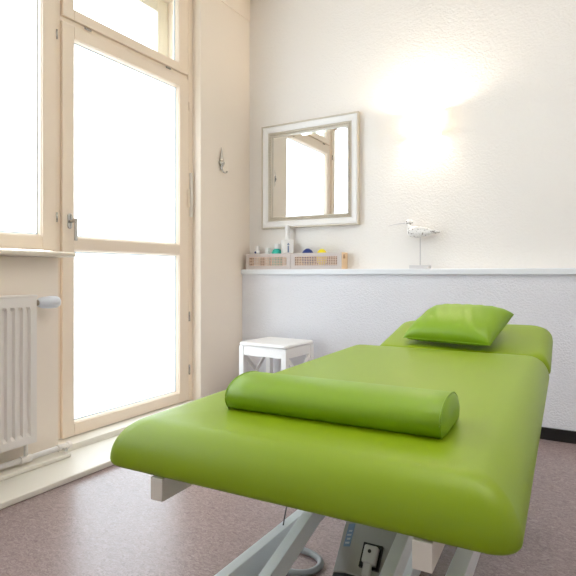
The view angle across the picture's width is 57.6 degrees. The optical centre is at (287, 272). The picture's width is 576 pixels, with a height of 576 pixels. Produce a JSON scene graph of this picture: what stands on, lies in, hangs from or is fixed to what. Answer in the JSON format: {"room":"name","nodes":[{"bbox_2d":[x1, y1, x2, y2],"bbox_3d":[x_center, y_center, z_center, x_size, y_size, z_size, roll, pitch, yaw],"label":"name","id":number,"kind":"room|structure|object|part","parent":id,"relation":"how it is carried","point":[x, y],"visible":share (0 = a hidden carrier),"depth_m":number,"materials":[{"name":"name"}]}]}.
{"room":"massage therapy room","nodes":[
{"label":"massage therapy room","id":0,"kind":"room"},
{"bbox_2d":[0,0,249,463],"bbox_3d":[-1.663,-0.542,1.688,0.341,2.785,5.020,0,0,31],"label":"wall","id":1,"kind":"structure","parent":0,"point":[220,28],"depth_m":3.37,"materials":[{"name":"beige paint"}]},
{"bbox_2d":[0,0,57,249],"bbox_3d":[-1.724,-0.927,1.430,0.058,1.641,2.435,0,0,31],"label":"window","id":2,"kind":"structure","parent":1,"relation":"in","point":[28,31],"depth_m":2.37,"materials":[{"name":"beige paint"}]},
{"bbox_3d":[-1.424,-0.920,1.960,0.004,1.540,1.092,0,0,30],"label":"pane","id":3,"kind":"part","parent":2,"relation":"part of","materials":[{"name":"clear glass"}]},
{"bbox_2d":[0,295,60,455],"bbox_3d":[-1.340,0.435,1.800,0.084,0.686,1.242,0,0,31],"label":"radiator","id":4,"kind":"object","parent":1,"relation":"attached to","point":[18,313],"visible":1,"depth_m":2.15,"materials":[{"name":"white metal"}]},
{"bbox_3d":[-1.346,0.404,1.728,0.018,0.612,1.112,0,0,30],"label":"panel","id":5,"kind":"part","parent":4,"relation":"part of","materials":[{"name":"white metal"}]},
{"bbox_2d":[0,295,37,298],"bbox_3d":[-1.371,0.097,1.745,0.082,0.010,1.116,0,0,30],"label":"grille","id":6,"kind":"object","parent":4,"relation":"attached to","point":[1,296],"depth_m":2.14,"materials":[{"name":"white metal"}]},
{"bbox_3d":[-1.047,0.128,2.291,0.055,0.054,0.100,0,0,30],"label":"thermostat knob","id":7,"kind":"part","parent":4,"relation":"part of","materials":[{"name":"white plastic"}]},
{"bbox_2d":[0,451,70,480],"bbox_3d":[-1.883,0.816,0.896,0.095,0.019,3.433,0,0,31],"label":"trim","id":8,"kind":"structure","parent":1,"relation":"attached to","point":[18,469],"depth_m":2.21,"materials":[{"name":"white paint"}]},
{"bbox_2d":[0,441,71,469],"bbox_3d":[-1.855,0.782,0.907,0.055,0.032,3.440,0,0,31],"label":"pipe","id":9,"kind":"object","parent":1,"relation":"attached to","point":[64,446],"visible":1,"depth_m":2.24,"materials":[{"name":"white metal"}]},
{"bbox_2d":[0,249,75,257],"bbox_3d":[-1.698,-0.084,1.394,0.238,0.023,2.478,0,0,31],"label":"trim","id":10,"kind":"structure","parent":1,"relation":"attached to","point":[17,253],"depth_m":2.24,"materials":[{"name":"beige paint"}]},
{"bbox_2d":[0,435,118,509],"bbox_3d":[-1.556,0.838,1.265,0.285,0.025,4.400,0,0,31],"label":"trim","id":11,"kind":"structure","parent":1,"relation":"attached to","point":[86,460],"depth_m":2.16,"materials":[{"name":"white paint"}]},
{"bbox_2d":[44,0,191,439],"bbox_3d":[-0.888,-0.477,2.905,0.100,2.546,0.965,0,0,31],"label":"trim","id":12,"kind":"structure","parent":1,"relation":"attached to","point":[59,17],"depth_m":2.89,"materials":[{"name":"beige paint"}]},
{"bbox_2d":[60,0,187,75],"bbox_3d":[-0.954,-1.510,2.931,0.252,0.600,0.983,0,0,31],"label":"window","id":13,"kind":"structure","parent":1,"relation":"in","point":[179,63],"depth_m":3.19,"materials":[{"name":"beige paint"}]},
{"bbox_3d":[-1.045,-1.488,2.985,0.040,0.515,0.983,0,0,30],"label":"frame","id":14,"kind":"part","parent":13,"relation":"part of","materials":[{"name":"beige paint"}]},
{"bbox_2d":[58,400,193,451],"bbox_3d":[-0.860,0.823,2.866,0.190,0.054,1.000,0,0,31],"label":"trim","id":15,"kind":"structure","parent":1,"relation":"attached to","point":[108,431],"depth_m":2.63,"materials":[{"name":"white paint"}]},
{"bbox_2d":[60,21,192,438],"bbox_3d":[-0.841,-0.205,2.889,0.099,1.995,0.917,0,0,31],"label":"door","id":16,"kind":"structure","parent":1,"relation":"in","point":[125,195],"depth_m":2.81,"materials":[{"name":"beige paint"}]},
{"bbox_3d":[-1.051,-0.250,2.526,0.005,0.074,0.026,0,0,30],"label":"lock plate","id":17,"kind":"part","parent":16,"relation":"part of","materials":[{"name":"silver metal"}]},
{"bbox_3d":[-1.030,-0.208,2.514,0.045,0.107,0.020,0,0,30],"label":"handle","id":18,"kind":"part","parent":16,"relation":"part of","materials":[{"name":"silver metal"}]},
{"bbox_3d":[-0.876,0.310,2.889,0.006,0.860,0.770,0,0,30],"label":"pane","id":19,"kind":"part","parent":16,"relation":"part of","materials":[{"name":"clear glass"}]},
{"bbox_3d":[-0.876,-0.655,2.889,0.006,0.990,0.770,0,0,30],"label":"pane","id":20,"kind":"part","parent":16,"relation":"part of","materials":[{"name":"clear glass"}]},
{"bbox_3d":[-0.870,-0.142,2.885,0.047,0.059,0.749,0,0,30],"label":"rail","id":21,"kind":"part","parent":16,"relation":"part of","materials":[{"name":"beige paint"}]},
{"bbox_2d":[219,147,227,172],"bbox_3d":[-0.428,-0.739,3.436,0.072,0.169,0.029,0,0,-44],"label":"wall hook","id":22,"kind":"object","parent":1,"relation":"attached to","point":[221,160],"visible":1,"depth_m":3.42,"materials":[{"name":"silver metal"}]},
{"bbox_3d":[-0.434,-0.704,3.430,0.026,0.062,0.058,0,0,30],"label":"plate","id":23,"kind":"part","parent":22,"relation":"part of","materials":[{"name":"silver metal"}]},
{"bbox_2d":[0,439,575,575],"bbox_3d":[0.006,0.900,0.675,4.375,0.100,5.170,0,0,31],"label":"floor","id":24,"kind":"structure","parent":0,"point":[106,521],"depth_m":1.74,"materials":[{"name":"carpet"}]},
{"bbox_2d":[239,337,313,374],"bbox_3d":[-0.069,0.634,3.232,0.346,0.431,0.324,0,0,33],"label":"stool","id":25,"kind":"object","parent":24,"relation":"on","point":[283,349],"visible":0.65,"depth_m":3.16,"materials":[{"name":"white paint"}]},
{"bbox_3d":[-0.276,0.645,3.201,0.034,0.409,0.034,0,0,34],"label":"leg","id":26,"kind":"part","parent":25,"relation":"part of","materials":[{"name":"white paint"}]},
{"bbox_3d":[-0.121,0.645,3.435,0.034,0.409,0.034,0,0,33],"label":"leg","id":27,"kind":"part","parent":25,"relation":"part of","materials":[{"name":"white paint"}]},
{"bbox_3d":[-0.069,0.430,3.232,0.346,0.022,0.324,0,0,33],"label":"seat","id":28,"kind":"part","parent":25,"relation":"part of","materials":[{"name":"white paint"}]},
{"bbox_3d":[-0.017,0.645,3.030,0.034,0.409,0.034,0,0,33],"label":"leg","id":29,"kind":"part","parent":25,"relation":"part of","materials":[{"name":"white paint"}]},
{"bbox_3d":[0.138,0.645,3.264,0.034,0.409,0.034,0,0,34],"label":"leg","id":30,"kind":"part","parent":25,"relation":"part of","materials":[{"name":"white paint"}]},
{"bbox_2d":[287,547,323,575],"bbox_3d":[0.018,0.840,1.535,0.177,0.018,0.146,0,0,22],"label":"cable","id":31,"kind":"object","parent":24,"relation":"on","point":[313,570],"visible":0.58,"depth_m":1.48,"materials":[{"name":"grey plastic"}]},
{"bbox_2d":[110,320,552,575],"bbox_3d":[0.360,0.529,1.531,0.709,0.641,1.662,0,0,28],"label":"table","id":32,"kind":"object","parent":24,"relation":"on","point":[401,498],"visible":0.83,"depth_m":0.89,"materials":[{"name":"green leather"}]},
{"bbox_3d":[0.063,0.633,1.380,0.025,0.103,1.082,0,0,28],"label":"lift arm","id":33,"kind":"part","parent":32,"relation":"part of","materials":[{"name":"white metal"}]},
{"bbox_3d":[0.092,0.558,1.304,0.025,0.265,0.970,0,0,28],"label":"lift arm","id":34,"kind":"part","parent":32,"relation":"part of","materials":[{"name":"white metal"}]},
{"bbox_2d":[225,371,459,438],"bbox_3d":[0.095,0.238,1.000,0.434,0.061,0.157,0,0,28],"label":"bolster","id":35,"kind":"object","parent":32,"relation":"on","point":[399,409],"visible":1,"depth_m":0.93,"materials":[{"name":"green leather"}]},
{"bbox_3d":[0.185,0.631,1.166,0.044,0.044,0.044,0,0,28],"label":"socket frame","id":36,"kind":"part","parent":32,"relation":"part of","materials":[{"name":"black plastic"}]},
{"bbox_3d":[0.289,0.558,1.199,0.027,0.265,0.970,0,0,28],"label":"lift arm","id":37,"kind":"part","parent":32,"relation":"part of","materials":[{"name":"white metal"}]},
{"bbox_2d":[403,304,513,345],"bbox_3d":[0.642,0.187,1.974,0.326,0.134,0.257,0,0,40],"label":"pillow","id":38,"kind":"object","parent":32,"relation":"on","point":[462,324],"visible":1,"depth_m":1.90,"materials":[{"name":"green leather"}]},
{"bbox_3d":[0.414,0.628,1.194,0.035,0.093,1.082,0,0,28],"label":"lift arm","id":39,"kind":"part","parent":32,"relation":"part of","materials":[{"name":"white metal"}]},
{"bbox_2d":[242,274,575,430],"bbox_3d":[1.374,0.430,2.702,3.875,0.840,0.090,0,0,31],"label":"wall","id":40,"kind":"structure","parent":0,"point":[335,312],"depth_m":3.10,"materials":[{"name":"white paint"}]},
{"bbox_2d":[241,268,575,274],"bbox_3d":[1.369,-0.007,2.694,3.875,0.035,0.108,0,0,31],"label":"trim","id":41,"kind":"structure","parent":40,"relation":"on","point":[453,271],"depth_m":2.99,"materials":[{"name":"white paint"}]},
{"bbox_2d":[246,253,290,268],"bbox_3d":[-0.113,-0.077,3.569,0.358,0.104,0.096,0,0,31],"label":"storage box","id":42,"kind":"object","parent":41,"relation":"on","point":[250,260],"visible":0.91,"depth_m":3.53,"materials":[{"name":"grey wood"}]},
{"bbox_2d":[254,246,259,264],"bbox_3d":[-0.213,-0.110,3.627,0.044,0.156,0.046,0,0,31],"label":"bottle","id":43,"kind":"object","parent":42,"relation":"in","point":[257,248],"visible":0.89,"depth_m":3.61,"materials":[{"name":"white plastic"}]},
{"bbox_2d":[265,248,269,265],"bbox_3d":[-0.141,-0.102,3.588,0.036,0.140,0.036,0,0,31],"label":"bottle","id":44,"kind":"object","parent":42,"relation":"in","point":[266,249],"visible":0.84,"depth_m":3.58,"materials":[{"name":"white plastic"}]},
{"bbox_3d":[-0.136,-0.078,3.531,0.306,0.062,0.003,0,0,30],"label":"rattan panel","id":45,"kind":"part","parent":42,"relation":"part of","materials":[{"name":"beige wicker"}]},
{"bbox_2d":[272,244,281,265],"bbox_3d":[-0.075,-0.115,3.549,0.072,0.166,0.072,0,0,31],"label":"bottle","id":46,"kind":"object","parent":42,"relation":"in","point":[276,250],"visible":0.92,"depth_m":3.53,"materials":[{"name":"teal plastic"}]},
{"bbox_2d":[281,225,293,265],"bbox_3d":[-0.004,-0.175,3.503,0.074,0.288,0.076,0,0,-9],"label":"pump dispenser","id":47,"kind":"object","parent":42,"relation":"in","point":[287,245],"visible":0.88,"depth_m":3.47,"materials":[{"name":"white plastic"}]},
{"bbox_2d":[291,252,347,268],"bbox_3d":[0.199,-0.077,3.385,0.361,0.104,0.096,0,0,31],"label":"storage box","id":48,"kind":"object","parent":41,"relation":"on","point":[335,260],"visible":0.97,"depth_m":3.33,"materials":[{"name":"grey wood"}]},
{"bbox_2d":[302,248,312,263],"bbox_3d":[0.129,-0.102,3.427,0.090,0.117,0.072,0,0,31],"label":"ball","id":49,"kind":"object","parent":48,"relation":"in","point":[308,250],"visible":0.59,"depth_m":3.40,"materials":[{"name":"blue plastic"}]},
{"bbox_3d":[0.177,-0.078,3.347,0.309,0.062,0.003,0,0,30],"label":"rattan panel","id":50,"kind":"part","parent":48,"relation":"part of","materials":[{"name":"beige wicker"}]},
{"bbox_2d":[317,249,327,263],"bbox_3d":[0.218,-0.100,3.374,0.076,0.111,0.061,0,0,31],"label":"ball","id":51,"kind":"object","parent":48,"relation":"in","point":[320,250],"visible":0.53,"depth_m":3.35,"materials":[{"name":"yellow plastic"}]},
{"bbox_2d":[390,219,441,268],"bbox_3d":[0.737,-0.170,3.065,0.317,0.291,0.065,0,0,31],"label":"bird figurine","id":52,"kind":"object","parent":41,"relation":"on","point":[413,231],"visible":1,"depth_m":3.03,"materials":[{"name":"grey wood"}]},
{"bbox_2d":[540,427,575,443],"bbox_3d":[1.347,0.819,2.657,3.875,0.062,0.014,0,0,31],"label":"baseboard","id":53,"kind":"structure","parent":40,"relation":"attached to","point":[553,434],"depth_m":2.64,"materials":[{"name":"black plastic"}]},
{"bbox_2d":[250,0,575,268],"bbox_3d":[1.400,-0.542,2.796,3.925,2.785,0.100,0,0,31],"label":"wall","id":54,"kind":"structure","parent":0,"point":[498,183],"depth_m":3.06,"materials":[{"name":"white paint"}]},
{"bbox_2d":[261,111,359,229],"bbox_3d":[0.134,-0.657,3.462,0.723,0.708,0.034,0,0,31],"label":"wall mirror","id":55,"kind":"object","parent":54,"relation":"attached to","point":[310,168],"visible":1,"depth_m":3.45,"materials":[{"name":"beige mirror"}]},
{"bbox_3d":[0.132,-0.657,3.458,0.604,0.590,0.010,0,0,30],"label":"bead trim","id":56,"kind":"part","parent":55,"relation":"part of","materials":[{"name":"silver metal"}]},
{"bbox_2d":[272,126,347,217],"bbox_3d":[0.140,-0.657,3.471,0.569,0.554,0.007,0,0,30],"label":"mirror glass","id":57,"kind":"object","parent":55,"relation":"attached to","point":[310,165],"depth_m":3.46,"materials":[{"name":"white"}]},
{"bbox_2d":[407,106,441,138],"bbox_3d":[0.785,-0.875,3.051,0.194,0.150,0.085,0,0,31],"label":"wall lamp","id":58,"kind":"object","parent":54,"relation":"attached to","point":[424,120],"visible":1,"depth_m":3.01,"materials":[{"name":"white paint"}]}
]}

